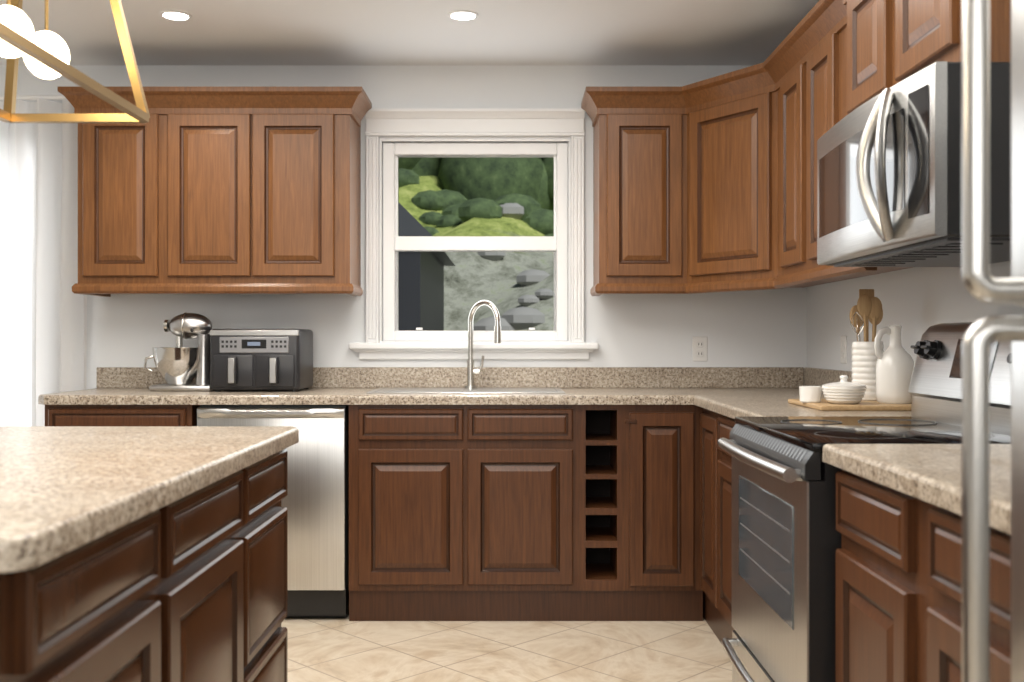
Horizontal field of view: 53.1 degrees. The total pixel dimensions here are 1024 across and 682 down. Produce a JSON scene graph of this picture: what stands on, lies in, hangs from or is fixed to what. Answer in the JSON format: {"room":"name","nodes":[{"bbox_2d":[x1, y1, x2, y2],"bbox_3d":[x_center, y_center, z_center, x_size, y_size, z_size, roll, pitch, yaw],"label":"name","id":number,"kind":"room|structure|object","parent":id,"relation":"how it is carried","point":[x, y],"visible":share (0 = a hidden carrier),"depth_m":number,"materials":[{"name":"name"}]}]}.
{"room":"kitchen","nodes":[
{"label":"kitchen","id":0,"kind":"room"},
{"bbox_2d":[0,65,806,388],"bbox_3d":[-1.620,-0.070,4.795,5.960,2.400,0.150,0,0,0],"label":"wall","id":1,"kind":"structure","parent":0,"point":[768,327],"depth_m":4.72,"materials":[{"name":"white paint"}]},
{"bbox_2d":[0,95,86,425],"bbox_3d":[-2.507,-0.007,4.652,1.285,2.235,0.135,0,0,0],"label":"curtain","id":2,"kind":"object","parent":1,"relation":"hanging from","point":[43,328],"visible":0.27,"depth_m":4.64,"materials":[{"name":"white fabric"}]},
{"bbox_2d":[71,103,177,290],"bbox_3d":[-1.676,-0.620,4.531,0.368,0.750,0.330,0,0,0],"label":"upper cabinet","id":3,"kind":"object","parent":1,"relation":"attached to","point":[122,166],"depth_m":4.37,"materials":[{"name":"brown wood"}]},
{"bbox_2d":[166,103,261,290],"bbox_3d":[-1.302,-0.620,4.531,0.379,0.750,0.330,0,0,0],"label":"upper cabinet","id":4,"kind":"object","parent":1,"relation":"attached to","point":[220,190],"depth_m":4.37,"materials":[{"name":"brown wood"}]},
{"bbox_2d":[254,103,362,290],"bbox_3d":[-0.903,-0.620,4.531,0.419,0.750,0.330,0,0,0],"label":"upper cabinet","id":5,"kind":"object","parent":1,"relation":"attached to","point":[307,156],"depth_m":4.37,"materials":[{"name":"brown wood"}]},
{"bbox_2d":[97,367,803,387],"bbox_3d":[-0.284,0.169,4.710,3.248,0.095,0.020,0,0,0],"label":"backsplash","id":6,"kind":"structure","parent":1,"relation":"attached to","point":[531,377],"depth_m":4.70,"materials":[{"name":"stone"}]},
{"bbox_2d":[348,109,598,359],"bbox_3d":[-0.175,-0.487,4.737,1.140,1.145,0.165,0,0,0],"label":"window","id":7,"kind":"structure","parent":1,"relation":"in","point":[386,243],"depth_m":4.70,"materials":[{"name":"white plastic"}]},
{"bbox_2d":[692,337,707,360],"bbox_3d":[0.866,0.037,4.715,0.070,0.114,0.009,0,0,0],"label":"electrical outlet","id":8,"kind":"object","parent":1,"relation":"attached to","point":[699,348],"visible":1,"depth_m":4.71,"materials":[{"name":"white plastic"}]},
{"bbox_2d":[0,0,818,64],"bbox_3d":[-1.545,-1.320,1.135,6.110,0.100,7.470,0,0,0],"label":"ceiling","id":9,"kind":"structure","parent":0,"point":[495,32],"depth_m":4.20,"materials":[{"name":"white paint"}]},
{"bbox_2d":[0,0,149,122],"bbox_3d":[-0.977,-0.880,1.825,0.324,0.778,0.968,0,0,0],"label":"pendant light","id":10,"kind":"object","parent":9,"relation":"hanging from","point":[45,54],"visible":1,"depth_m":2.15,"materials":[{"name":"gold metal"}]},
{"bbox_2d":[160,10,191,20],"bbox_3d":[-1.310,-1.267,3.990,0.120,0.006,0.120,0,0,0],"label":"recessed light","id":11,"kind":"object","parent":9,"relation":"in","point":[175,15],"visible":1,"depth_m":3.98,"materials":[{"name":"white"}]},
{"bbox_2d":[448,10,478,20],"bbox_3d":[-0.190,-1.267,3.990,0.120,0.006,0.120,0,0,0],"label":"recessed light","id":12,"kind":"object","parent":9,"relation":"in","point":[463,15],"visible":1,"depth_m":3.98,"materials":[{"name":"white"}]},
{"bbox_2d":[281,616,731,681],"bbox_3d":[-1.545,1.180,1.135,6.110,0.100,7.470,0,0,0],"label":"floor","id":13,"kind":"structure","parent":0,"point":[333,650],"depth_m":3.73,"materials":[{"name":"tile"}]},
{"bbox_2d":[45,405,200,425],"bbox_3d":[-1.584,0.692,4.398,0.592,0.876,0.596,0,0,0],"label":"base cabinet","id":14,"kind":"object","parent":13,"relation":"on","point":[120,415],"visible":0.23,"depth_m":4.10,"materials":[{"name":"brown wood"}]},
{"bbox_2d":[38,388,822,404],"bbox_3d":[-0.274,0.235,4.388,3.268,0.038,0.665,0,0,0],"label":"countertop","id":15,"kind":"structure","parent":14,"relation":"on","point":[97,396],"depth_m":4.09,"materials":[{"name":"stone"}]},
{"bbox_2d":[144,312,213,390],"bbox_3d":[-1.442,0.046,4.470,0.310,0.341,0.226,0,0,0],"label":"stand mixer","id":16,"kind":"object","parent":15,"relation":"on","point":[179,367],"visible":0.96,"depth_m":4.42,"materials":[{"name":"silver metal"}]},
{"bbox_2d":[210,329,312,391],"bbox_3d":[-1.090,0.082,4.463,0.384,0.268,0.353,0,0,0],"label":"air fryer","id":17,"kind":"object","parent":15,"relation":"on","point":[261,359],"visible":1,"depth_m":4.33,"materials":[{"name":"grey plastic"}]},
{"bbox_2d":[366,388,564,393],"bbox_3d":[-0.190,0.213,4.420,0.820,0.006,0.440,0,0,0],"label":"sink","id":18,"kind":"object","parent":15,"relation":"in","point":[468,391],"visible":0.94,"depth_m":4.28,"materials":[{"name":"silver metal"}]},
{"bbox_2d":[464,300,500,387],"bbox_3d":[-0.131,0.015,4.529,0.167,0.392,0.162,0,0,0],"label":"faucet","id":19,"kind":"object","parent":15,"relation":"on","point":[471,371],"visible":1,"depth_m":4.56,"materials":[{"name":"silver metal"}]},
{"bbox_2d":[0,450,287,681],"bbox_3d":[-1.040,0.692,1.892,0.960,0.876,1.485,0,0,0],"label":"kitchen island","id":20,"kind":"object","parent":13,"relation":"on","point":[143,553],"depth_m":1.69,"materials":[{"name":"brown wood"}]},
{"bbox_2d":[0,426,298,577],"bbox_3d":[-1.043,0.235,1.861,1.015,0.038,1.480,0,0,0],"label":"island countertop","id":21,"kind":"structure","parent":20,"relation":"on","point":[64,489],"depth_m":1.70,"materials":[{"name":"beige stone"}]},
{"bbox_2d":[197,405,348,617],"bbox_3d":[-0.968,0.696,4.386,0.594,0.868,0.620,0,0,0],"label":"dishwasher","id":22,"kind":"object","parent":13,"relation":"on","point":[315,501],"visible":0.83,"depth_m":4.11,"materials":[{"name":"grey metal"}]},
{"bbox_2d":[349,405,468,620],"bbox_3d":[-0.422,0.692,4.398,0.470,0.876,0.596,0,0,0],"label":"base cabinet","id":23,"kind":"object","parent":13,"relation":"on","point":[409,464],"depth_m":4.10,"materials":[{"name":"brown wood"}]},
{"bbox_2d":[469,405,588,620],"bbox_3d":[0.054,0.692,4.398,0.484,0.876,0.596,0,0,0],"label":"base cabinet","id":24,"kind":"object","parent":13,"relation":"on","point":[524,512],"depth_m":4.10,"materials":[{"name":"brown wood"}]},
{"bbox_2d":[601,405,702,620],"bbox_3d":[0.597,0.692,4.398,0.348,0.876,0.596,0,0,0],"label":"base cabinet","id":25,"kind":"object","parent":13,"relation":"on","point":[650,454],"depth_m":4.11,"materials":[{"name":"brown wood"}]},
{"bbox_2d":[700,408,711,628],"bbox_3d":[1.043,0.692,3.920,0.586,0.876,0.329,0,0,0],"label":"base cabinet","id":26,"kind":"object","parent":13,"relation":"on","point":[705,417],"depth_m":3.97,"materials":[{"name":"brown wood"}]},
{"bbox_2d":[712,411,731,646],"bbox_3d":[1.043,0.692,3.570,0.586,0.876,0.371,0,0,0],"label":"base cabinet","id":27,"kind":"object","parent":13,"relation":"on","point":[715,522],"depth_m":3.69,"materials":[{"name":"brown wood"}]},
{"bbox_2d":[690,392,910,418],"bbox_3d":[1.043,0.235,3.501,0.635,0.038,1.110,0,0,0],"label":"countertop","id":28,"kind":"structure","parent":27,"relation":"on","point":[733,403],"depth_m":3.43,"materials":[{"name":"stone"}]},
{"bbox_2d":[788,399,910,410],"bbox_3d":[1.127,0.208,3.355,0.345,0.016,0.390,0,0,0],"label":"cutting board","id":29,"kind":"object","parent":28,"relation":"on","point":[824,405],"visible":0.56,"depth_m":3.17,"materials":[{"name":"brown wood"}]},
{"bbox_2d":[799,386,821,402],"bbox_3d":[0.975,0.174,3.345,0.072,0.052,0.072,0,0,0],"label":"ramekin","id":30,"kind":"object","parent":29,"relation":"on","point":[810,394],"visible":1,"depth_m":3.32,"materials":[{"name":"white ceramic"}]},
{"bbox_2d":[821,375,866,403],"bbox_3d":[1.060,0.154,3.270,0.138,0.091,0.138,0,0,0],"label":"lidded bowl","id":31,"kind":"object","parent":29,"relation":"on","point":[843,391],"visible":1,"depth_m":3.22,"materials":[{"name":"white ceramic"}]},
{"bbox_2d":[849,289,883,400],"bbox_3d":[1.204,0.012,3.470,0.118,0.377,0.104,0,0,0],"label":"utensil crock","id":32,"kind":"object","parent":29,"relation":"on","point":[866,309],"visible":0.71,"depth_m":3.45,"materials":[{"name":"white ceramic"}]},
{"bbox_2d":[874,325,913,403],"bbox_3d":[1.227,0.075,3.300,0.133,0.250,0.118,0,0,0],"label":"ceramic jug","id":33,"kind":"object","parent":29,"relation":"on","point":[894,366],"visible":0.96,"depth_m":3.26,"materials":[{"name":"white ceramic"}]},
{"bbox_2d":[732,418,735,630],"bbox_3d":[1.043,0.692,3.164,0.586,0.876,0.440,0,0,0],"label":"base cabinet","id":34,"kind":"object","parent":13,"relation":"on","point":[733,420],"depth_m":3.48,"materials":[{"name":"brown wood"}]},
{"bbox_2d":[718,322,1010,681],"bbox_3d":[0.936,0.540,2.550,0.728,1.180,0.760,0,0,0],"label":"stove","id":35,"kind":"object","parent":13,"relation":"on","point":[786,539],"visible":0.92,"depth_m":2.44,"materials":[{"name":"silver metal"}]},
{"bbox_2d":[836,469,1010,681],"bbox_3d":[1.006,0.692,1.715,0.661,0.876,0.890,0,0,0],"label":"base cabinet","id":36,"kind":"object","parent":13,"relation":"on","point":[898,586],"visible":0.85,"depth_m":1.77,"materials":[{"name":"brown wood"}]},
{"bbox_2d":[823,444,1010,533],"bbox_3d":[1.008,0.235,1.715,0.705,0.038,0.890,0,0,0],"label":"countertop","id":37,"kind":"structure","parent":36,"relation":"on","point":[930,473],"depth_m":1.78,"materials":[{"name":"stone"}]},
{"bbox_2d":[962,0,1023,681],"bbox_3d":[0.927,0.260,0.843,0.819,1.740,0.805,0,0,0],"label":"refrigerator","id":38,"kind":"object","parent":13,"relation":"on","point":[983,284],"visible":1,"depth_m":1.17,"materials":[{"name":"grey metal"}]},
{"bbox_2d":[807,261,1023,370],"bbox_3d":[1.435,-0.070,1.135,0.150,2.400,7.470,0,0,0],"label":"wall","id":39,"kind":"structure","parent":0,"point":[917,302],"depth_m":3.59,"materials":[{"name":"white paint"}]},
{"bbox_2d":[589,0,912,291],"bbox_3d":[0.855,-0.620,3.821,0.964,0.750,1.751,0,0,0],"label":"upper cabinet","id":40,"kind":"object","parent":39,"relation":"attached to","point":[709,185],"depth_m":4.19,"materials":[{"name":"brown wood"}]},
{"bbox_2d":[804,367,851,389],"bbox_3d":[1.350,0.169,3.822,0.020,0.095,1.755,0,0,0],"label":"backsplash","id":41,"kind":"structure","parent":39,"relation":"attached to","point":[816,377],"depth_m":4.43,"materials":[{"name":"stone"}]},
{"bbox_2d":[840,336,846,363],"bbox_3d":[1.355,0.035,4.190,0.009,0.114,0.070,0,0,0],"label":"electrical outlet","id":42,"kind":"object","parent":39,"relation":"attached to","point":[843,349],"visible":1,"depth_m":4.18,"materials":[{"name":"white plastic"}]},
{"bbox_2d":[837,0,880,122],"bbox_3d":[1.141,-0.790,2.755,0.392,0.410,0.380,0,0,0],"label":"upper cabinet","id":43,"kind":"object","parent":39,"relation":"attached to","point":[858,21],"depth_m":2.81,"materials":[{"name":"brown wood"}]},
{"bbox_2d":[881,0,1010,91],"bbox_3d":[1.141,-0.790,2.367,0.392,0.410,0.395,0,0,0],"label":"upper cabinet","id":44,"kind":"object","parent":39,"relation":"attached to","point":[916,35],"depth_m":2.35,"materials":[{"name":"brown wood"}]},
{"bbox_2d":[817,61,1010,266],"bbox_3d":[1.065,-0.391,2.513,0.542,0.369,0.814,0,0,0],"label":"microwave","id":45,"kind":"object","parent":44,"relation":"attached to","point":[889,177],"visible":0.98,"depth_m":2.24,"materials":[{"name":"silver metal"}]},
{"label":"outside","id":46,"kind":"structure","parent":0,"visible":0},
{"bbox_2d":[399,158,553,330],"bbox_3d":[0.000,-2.869,13.320,18.000,9.947,16.000,0,0,0],"label":"window glass","id":47,"kind":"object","parent":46,"point":[442,291],"depth_m":11.25,"materials":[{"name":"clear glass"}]}
]}

